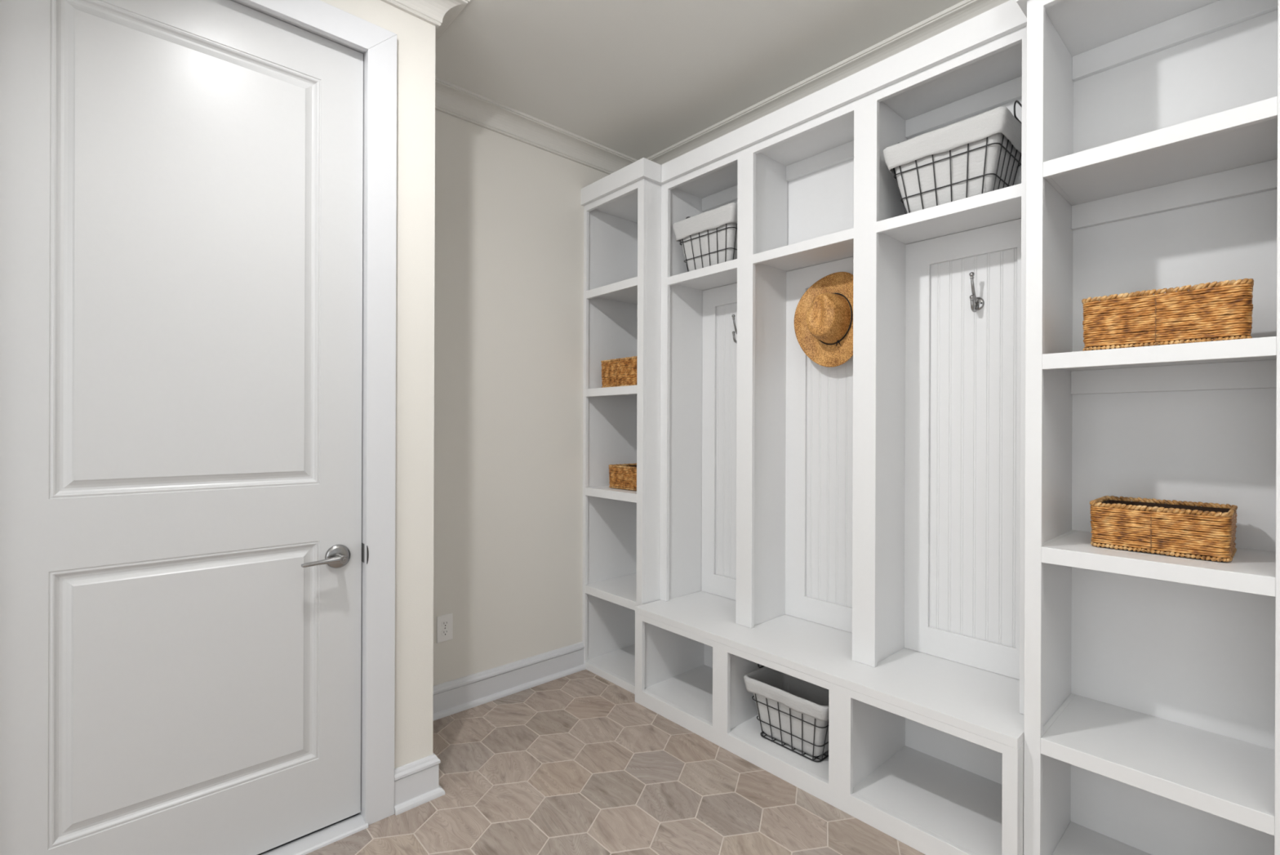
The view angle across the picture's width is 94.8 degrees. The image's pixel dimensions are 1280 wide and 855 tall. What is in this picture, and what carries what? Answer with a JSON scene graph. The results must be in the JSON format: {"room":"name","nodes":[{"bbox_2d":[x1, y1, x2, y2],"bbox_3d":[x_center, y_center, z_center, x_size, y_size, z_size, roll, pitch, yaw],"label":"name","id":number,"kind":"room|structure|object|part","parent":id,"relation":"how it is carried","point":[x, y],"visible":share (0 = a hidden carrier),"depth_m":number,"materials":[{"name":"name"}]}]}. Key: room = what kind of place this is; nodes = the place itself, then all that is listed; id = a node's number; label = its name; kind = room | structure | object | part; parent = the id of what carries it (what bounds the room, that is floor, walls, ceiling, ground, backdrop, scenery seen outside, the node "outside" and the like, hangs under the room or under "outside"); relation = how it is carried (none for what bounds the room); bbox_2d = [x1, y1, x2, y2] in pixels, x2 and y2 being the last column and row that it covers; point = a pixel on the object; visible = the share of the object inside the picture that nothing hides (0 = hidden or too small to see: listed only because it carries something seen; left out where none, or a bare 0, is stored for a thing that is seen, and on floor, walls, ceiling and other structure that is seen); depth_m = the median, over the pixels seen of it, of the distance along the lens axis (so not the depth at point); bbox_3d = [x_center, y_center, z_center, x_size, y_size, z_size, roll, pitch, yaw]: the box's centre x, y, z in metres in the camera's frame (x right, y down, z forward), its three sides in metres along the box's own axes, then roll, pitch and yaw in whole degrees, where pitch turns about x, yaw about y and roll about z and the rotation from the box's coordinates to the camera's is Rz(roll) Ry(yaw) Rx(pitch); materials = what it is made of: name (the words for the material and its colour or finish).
{"room":"mudroom","nodes":[
{"label":"mudroom","id":0,"kind":"room"},
{"bbox_2d":[320,0,435,768],"bbox_3d":[-1.922,-0.085,1.395,2.653,2.795,0.673,0,0,-42],"label":"wall","id":1,"kind":"structure","parent":0,"point":[415,37],"depth_m":1.99,"materials":[{"name":"beige paint"}]},
{"bbox_2d":[0,0,363,854],"bbox_3d":[-1.200,0.023,1.610,0.838,2.462,0.112,0,0,-42],"label":"door","id":2,"kind":"structure","parent":1,"relation":"in","point":[181,180],"depth_m":1.59,"materials":[{"name":"white paint"}]},
{"bbox_3d":[-0.965,0.406,1.793,0.124,0.025,0.057,0,0,-42],"label":"lever","id":3,"kind":"part","parent":2,"relation":"part of","materials":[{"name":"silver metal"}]},
{"bbox_3d":[-0.949,0.406,1.850,0.074,0.074,0.012,0,0,-42],"label":"handle","id":4,"kind":"part","parent":2,"relation":"part of","materials":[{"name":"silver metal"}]},
{"bbox_2d":[230,0,396,824],"bbox_3d":[-1.229,-0.012,1.642,1.018,2.553,0.155,0,0,-42],"label":"trim","id":5,"kind":"structure","parent":1,"relation":"attached to","point":[378,45],"depth_m":1.89,"materials":[{"name":"white paint"}]},
{"bbox_3d":[-0.893,0.404,1.899,0.005,0.060,0.085,0,0,-42],"label":"strike plate","id":6,"kind":"part","parent":5,"relation":"part of","materials":[{"name":"grey metal"}]},
{"bbox_2d":[261,812,368,854],"bbox_3d":[-1.214,1.259,1.624,0.847,0.011,0.119,0,0,-42],"label":"threshold","id":7,"kind":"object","parent":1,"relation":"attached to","point":[310,842],"depth_m":1.80,"materials":[{"name":"white paint"}]},
{"bbox_2d":[394,641,585,814],"bbox_3d":[-0.550,1.198,2.516,1.165,0.137,0.554,0,0,-42],"label":"baseboard","id":8,"kind":"structure","parent":1,"relation":"attached to","point":[416,783],"depth_m":2.67,"materials":[{"name":"white paint"}]},
{"bbox_2d":[380,0,1009,174],"bbox_3d":[0.313,-1.428,0.068,3.990,0.092,5.330,0,0,-42],"label":"trim","id":9,"kind":"structure","parent":1,"relation":"attached to","point":[451,99],"depth_m":2.61,"materials":[{"name":"beige paint"}]},
{"bbox_2d":[433,109,608,685],"bbox_3d":[-0.573,-0.081,2.957,1.430,2.795,0.140,0,0,-42],"label":"wall","id":10,"kind":"structure","parent":0,"point":[508,251],"depth_m":2.81,"materials":[{"name":"beige paint"}]},
{"bbox_2d":[436,613,453,642],"bbox_3d":[-0.862,0.886,2.600,0.073,0.118,0.009,0,0,-42],"label":"wall outlet","id":11,"kind":"object","parent":10,"relation":"attached to","point":[444,622],"visible":1,"depth_m":2.60,"materials":[{"name":"plastic"}]},
{"bbox_2d":[441,628,448,635],"bbox_3d":[-0.861,0.905,2.598,0.031,0.028,0.003,0,0,-42],"label":"socket","id":12,"kind":"object","parent":11,"relation":"attached to","point":[445,632],"depth_m":2.60,"materials":[{"name":"plastic"}]},
{"bbox_2d":[441,620,448,626],"bbox_3d":[-0.861,0.866,2.598,0.031,0.028,0.003,0,0,-42],"label":"socket","id":13,"kind":"object","parent":11,"relation":"attached to","point":[444,623],"depth_m":2.60,"materials":[{"name":"plastic"}]},
{"bbox_2d":[305,668,925,854],"bbox_3d":[0.308,1.331,0.065,4.290,0.120,5.644,0,0,-42],"label":"floor","id":14,"kind":"structure","parent":0,"point":[571,764],"depth_m":2.03,"materials":[{"name":"brown tile"}]},
{"bbox_2d":[581,157,663,693],"bbox_3d":[0.007,0.008,3.057,0.428,2.522,0.489,0,0,-42],"label":"shelving unit","id":15,"kind":"object","parent":14,"relation":"on","point":[622,209],"visible":0.66,"depth_m":3.10,"materials":[{"name":"white paint"}]},
{"bbox_3d":[-0.007,0.337,3.071,0.388,0.042,0.428,0,0,-42],"label":"shelf","id":16,"kind":"part","parent":15,"relation":"part of","materials":[{"name":"white paint"}]},
{"bbox_3d":[-0.009,0.850,3.071,0.388,0.042,0.428,0,0,-42],"label":"shelf","id":17,"kind":"part","parent":15,"relation":"part of","materials":[{"name":"white paint"}]},
{"bbox_3d":[-0.005,-0.181,3.070,0.388,0.041,0.428,0,0,-42],"label":"shelf","id":18,"kind":"part","parent":15,"relation":"part of","materials":[{"name":"white paint"}]},
{"bbox_3d":[-0.003,1.250,3.077,0.369,0.038,0.428,0,0,-42],"label":"shelf","id":19,"kind":"part","parent":15,"relation":"part of","materials":[{"name":"white paint"}]},
{"bbox_3d":[-0.003,-0.696,3.070,0.388,0.041,0.428,0,0,-42],"label":"shelf","id":20,"kind":"part","parent":15,"relation":"part of","materials":[{"name":"white paint"}]},
{"bbox_3d":[-0.139,0.053,3.247,0.389,2.430,0.012,0,0,-42],"label":"panel","id":21,"kind":"part","parent":15,"relation":"part of","materials":[{"name":"white paint"}]},
{"bbox_2d":[600,355,637,387],"bbox_3d":[-0.030,-0.275,3.029,0.224,0.146,0.300,0,0,-42],"label":"wicker basket","id":22,"kind":"object","parent":15,"relation":"on","point":[622,371],"visible":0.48,"depth_m":2.95,"materials":[{"name":"wicker"}]},
{"bbox_3d":[-0.098,-1.211,2.958,0.134,0.085,0.489,0,0,-42],"label":"cornice","id":23,"kind":"part","parent":15,"relation":"part of","materials":[{"name":"white paint"}]},
{"bbox_2d":[608,462,636,490],"bbox_3d":[0.002,0.254,3.043,0.226,0.122,0.278,0,0,-42],"label":"wicker basket","id":24,"kind":"object","parent":15,"relation":"on","point":[622,476],"visible":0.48,"depth_m":2.98,"materials":[{"name":"wicker"}]},
{"bbox_3d":[0.019,-1.171,3.077,0.389,0.020,0.469,0,0,-42],"label":"panel","id":25,"kind":"part","parent":15,"relation":"part of","materials":[{"name":"white paint"}]},
{"bbox_3d":[0.162,0.054,2.914,0.389,2.430,0.029,0,0,-42],"label":"panel","id":26,"kind":"part","parent":15,"relation":"part of","materials":[{"name":"white paint"}]},
{"bbox_2d":[635,591,1023,854],"bbox_3d":[0.661,1.051,2.303,0.456,0.440,1.551,0,0,-42],"label":"bench","id":27,"kind":"object","parent":14,"relation":"on","point":[926,750],"visible":0.94,"depth_m":2.04,"materials":[{"name":"white paint"}]},
{"bbox_3d":[0.014,1.063,2.732,0.030,0.412,0.037,0,0,-42],"label":"panel","id":28,"kind":"part","parent":27,"relation":"part of","materials":[{"name":"white paint"}]},
{"bbox_3d":[0.174,1.063,2.880,0.407,0.412,0.042,0,0,-42],"label":"panel","id":29,"kind":"part","parent":27,"relation":"part of","materials":[{"name":"white paint"}]},
{"bbox_2d":[743,663,828,761],"bbox_3d":[0.627,1.059,2.272,0.278,0.290,0.367,0,0,-42],"label":"wire basket","id":30,"kind":"object","parent":27,"relation":"on","point":[793,711],"visible":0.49,"depth_m":2.21,"materials":[{"name":"grey fabric"}]},
{"bbox_3d":[0.627,1.094,2.273,0.264,0.220,0.354,0,0,-42],"label":"wire frame","id":31,"kind":"part","parent":30,"relation":"part of","materials":[{"name":"black metal"}]},
{"bbox_3d":[0.668,1.215,2.296,0.419,0.020,1.486,0,0,-42],"label":"panel","id":32,"kind":"part","parent":27,"relation":"part of","materials":[{"name":"white paint"}]},
{"bbox_3d":[0.663,0.845,2.301,0.456,0.028,1.546,0,0,-42],"label":"seat","id":33,"kind":"part","parent":27,"relation":"part of","materials":[{"name":"white paint"}]},
{"bbox_2d":[659,0,1026,714],"bbox_3d":[0.720,-0.210,2.352,0.314,2.082,1.551,0,0,-42],"label":"mudroom locker unit","id":34,"kind":"object","parent":27,"relation":"on","point":[877,496],"visible":0.9,"depth_m":2.19,"materials":[{"name":"white paint"}]},
{"bbox_3d":[0.226,-0.166,2.929,0.275,1.990,0.032,0,0,-42],"label":"panel","id":35,"kind":"part","parent":34,"relation":"part of","materials":[{"name":"white paint"}]},
{"bbox_2d":[672,202,737,271],"bbox_3d":[0.374,-0.875,2.757,0.268,0.318,0.379,0,0,-42],"label":"wire basket","id":36,"kind":"object","parent":34,"relation":"on","point":[709,237],"visible":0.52,"depth_m":2.66,"materials":[{"name":"grey fabric"}]},
{"bbox_3d":[0.374,-0.840,2.757,0.254,0.248,0.366,0,0,-42],"label":"wire frame","id":37,"kind":"part","parent":36,"relation":"part of","materials":[{"name":"black metal"}]},
{"bbox_2d":[676,269,737,290],"bbox_3d":[0.380,-0.705,2.745,0.255,0.020,0.444,0,0,-42],"label":"shelf","id":38,"kind":"object","parent":34,"relation":"attached to","point":[726,279],"depth_m":2.80,"materials":[{"name":"white paint"}]},
{"bbox_3d":[0.475,0.065,2.841,0.018,1.350,0.287,0,0,-42],"label":"beadboard panel","id":39,"kind":"part","parent":34,"relation":"part of","materials":[{"name":"white paint"}]},
{"bbox_2d":[731,314,737,342],"bbox_3d":[0.461,-0.467,2.800,0.066,0.134,0.043,0,0,-42],"label":"coat hook","id":40,"kind":"object","parent":34,"relation":"attached to","point":[733,315],"visible":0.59,"depth_m":2.78,"materials":[{"name":"grey metal"}]},
{"bbox_3d":[0.461,-0.428,2.800,0.064,0.056,0.016,0,0,-42],"label":"arm","id":41,"kind":"part","parent":40,"relation":"part of","materials":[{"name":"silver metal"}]},
{"bbox_2d":[760,240,853,271],"bbox_3d":[0.723,-0.703,2.364,0.255,0.020,0.469,0,0,-42],"label":"shelf","id":42,"kind":"object","parent":34,"relation":"attached to","point":[842,252],"depth_m":2.43,"materials":[{"name":"white paint"}]},
{"bbox_2d":[794,271,853,367],"bbox_3d":[0.754,-0.440,2.364,0.144,0.389,0.317,0,0,-42],"label":"straw hat","id":43,"kind":"object","parent":34,"relation":"hanging from","point":[824,314],"visible":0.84,"depth_m":2.36,"materials":[{"name":"brown wicker"}]},
{"bbox_3d":[0.778,-0.436,2.386,0.021,0.220,0.175,0,0,-42],"label":"hat cord","id":44,"kind":"part","parent":43,"relation":"part of","materials":[{"name":"black fabric"}]},
{"bbox_3d":[0.822,0.067,2.455,0.018,1.350,0.299,0,0,-42],"label":"beadboard panel","id":45,"kind":"part","parent":34,"relation":"part of","materials":[{"name":"white paint"}]},
{"bbox_3d":[0.614,-1.208,2.253,0.020,0.085,1.508,0,0,-42],"label":"cornice","id":46,"kind":"part","parent":34,"relation":"part of","materials":[{"name":"white paint"}]},
{"bbox_3d":[0.738,-1.168,2.364,0.275,0.020,1.551,0,0,-42],"label":"panel","id":47,"kind":"part","parent":34,"relation":"part of","materials":[{"name":"white paint"}]},
{"bbox_3d":[0.817,0.070,2.438,0.013,1.524,1.488,0,0,-42],"label":"frame","id":48,"kind":"part","parent":34,"relation":"part of","materials":[{"name":"white paint"}]},
{"bbox_3d":[0.832,-0.926,2.448,0.018,0.464,1.488,0,0,-42],"label":"panel","id":49,"kind":"part","parent":34,"relation":"part of","materials":[{"name":"white paint"}]},
{"bbox_2d":[882,198,1021,244],"bbox_3d":[1.074,-0.702,1.975,0.255,0.020,0.462,0,0,-42],"label":"shelf","id":50,"kind":"object","parent":34,"relation":"attached to","point":[1008,213],"depth_m":2.01,"materials":[{"name":"white paint"}]},
{"bbox_2d":[883,100,1022,213],"bbox_3d":[1.070,-0.871,1.993,0.287,0.314,0.381,0,0,-42],"label":"wire basket","id":51,"kind":"object","parent":34,"relation":"on","point":[980,153],"visible":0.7,"depth_m":1.89,"materials":[{"name":"grey fabric"}]},
{"bbox_3d":[1.070,-0.835,1.993,0.274,0.244,0.368,0,0,-42],"label":"wire frame","id":52,"kind":"part","parent":51,"relation":"part of","materials":[{"name":"black metal"}]},
{"bbox_3d":[1.208,-0.989,1.870,0.127,0.076,0.008,0,0,-42],"label":"handle","id":53,"kind":"part","parent":51,"relation":"part of","materials":[{"name":"black metal"}]},
{"bbox_3d":[1.170,0.068,2.069,0.018,1.350,0.306,0,0,-42],"label":"beadboard panel","id":54,"kind":"part","parent":34,"relation":"part of","materials":[{"name":"white paint"}]},
{"bbox_2d":[968,271,984,311],"bbox_3d":[1.154,-0.465,2.030,0.066,0.134,0.043,0,0,-42],"label":"coat hook","id":55,"kind":"object","parent":34,"relation":"attached to","point":[976,303],"visible":1,"depth_m":2.02,"materials":[{"name":"grey metal"}]},
{"bbox_3d":[1.153,-0.480,2.029,0.062,0.103,0.016,0,0,-42],"label":"arm","id":56,"kind":"part","parent":55,"relation":"part of","materials":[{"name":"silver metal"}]},
{"bbox_3d":[1.155,-0.425,2.031,0.064,0.056,0.016,0,0,-42],"label":"arm","id":57,"kind":"part","parent":55,"relation":"part of","materials":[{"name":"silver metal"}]},
{"bbox_3d":[1.174,-0.431,2.048,0.006,0.046,0.043,0,0,-42],"label":"mounting plate","id":58,"kind":"part","parent":55,"relation":"part of","materials":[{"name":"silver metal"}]},
{"bbox_3d":[0.831,1.066,2.442,0.018,0.412,1.486,0,0,-42],"label":"panel","id":59,"kind":"part","parent":27,"relation":"part of","materials":[{"name":"white paint"}]},
{"bbox_3d":[1.029,1.067,1.606,0.030,0.412,0.022,0,0,-42],"label":"panel","id":60,"kind":"part","parent":27,"relation":"part of","materials":[{"name":"white paint"}]},
{"bbox_3d":[1.191,1.068,1.753,0.406,0.412,0.022,0,0,-42],"label":"panel","id":61,"kind":"part","parent":27,"relation":"part of","materials":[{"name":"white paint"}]},
{"bbox_2d":[1016,0,1279,854],"bbox_3d":[1.359,0.013,1.556,0.428,2.522,0.527,0,0,-42],"label":"shelving unit","id":62,"kind":"object","parent":14,"relation":"on","point":[1152,702],"visible":1,"depth_m":1.63,"materials":[{"name":"white paint"}]},
{"bbox_3d":[1.255,-1.206,1.458,0.134,0.085,0.527,0,0,-42],"label":"cornice","id":63,"kind":"part","parent":62,"relation":"part of","materials":[{"name":"white paint"}]},
{"bbox_3d":[1.219,0.059,1.741,0.389,2.430,0.026,0,0,-42],"label":"panel","id":64,"kind":"part","parent":62,"relation":"part of","materials":[{"name":"white paint"}]},
{"bbox_3d":[1.368,1.255,1.557,0.369,0.038,0.453,0,0,-42],"label":"shelf","id":65,"kind":"part","parent":62,"relation":"part of","materials":[{"name":"white paint"}]},
{"bbox_3d":[1.385,-1.166,1.562,0.389,0.020,0.507,0,0,-42],"label":"panel","id":66,"kind":"part","parent":62,"relation":"part of","materials":[{"name":"white paint"}]},
{"bbox_3d":[1.362,0.855,1.550,0.388,0.042,0.453,0,0,-42],"label":"shelf","id":67,"kind":"part","parent":62,"relation":"part of","materials":[{"name":"white paint"}]},
{"bbox_3d":[1.364,0.342,1.550,0.388,0.042,0.453,0,0,-42],"label":"shelf","id":68,"kind":"part","parent":62,"relation":"part of","materials":[{"name":"white paint"}]},
{"bbox_3d":[1.366,-0.175,1.550,0.388,0.041,0.453,0,0,-42],"label":"shelf","id":69,"kind":"part","parent":62,"relation":"part of","materials":[{"name":"white paint"}]},
{"bbox_3d":[1.368,-0.690,1.550,0.388,0.041,0.453,0,0,-42],"label":"shelf","id":70,"kind":"part","parent":62,"relation":"part of","materials":[{"name":"white paint"}]},
{"bbox_2d":[1089,495,1237,561],"bbox_3d":[1.382,0.260,1.558,0.226,0.122,0.278,0,0,-42],"label":"wicker basket","id":71,"kind":"object","parent":62,"relation":"on","point":[1206,531],"visible":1,"depth_m":1.49,"materials":[{"name":"wicker"}]},
{"bbox_2d":[1081,278,1253,351],"bbox_3d":[1.334,-0.267,1.497,0.225,0.140,0.315,0,0,-45],"label":"wicker basket","id":72,"kind":"object","parent":62,"relation":"on","point":[1215,311],"visible":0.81,"depth_m":1.41,"materials":[{"name":"wicker"}]},
{"bbox_2d":[435,0,964,159],"bbox_3d":[0.316,-1.524,0.104,4.240,0.100,5.580,0,0,-42],"label":"ceiling","id":73,"kind":"structure","parent":0,"point":[637,79],"depth_m":2.32,"materials":[{"name":"paint"}]}
]}

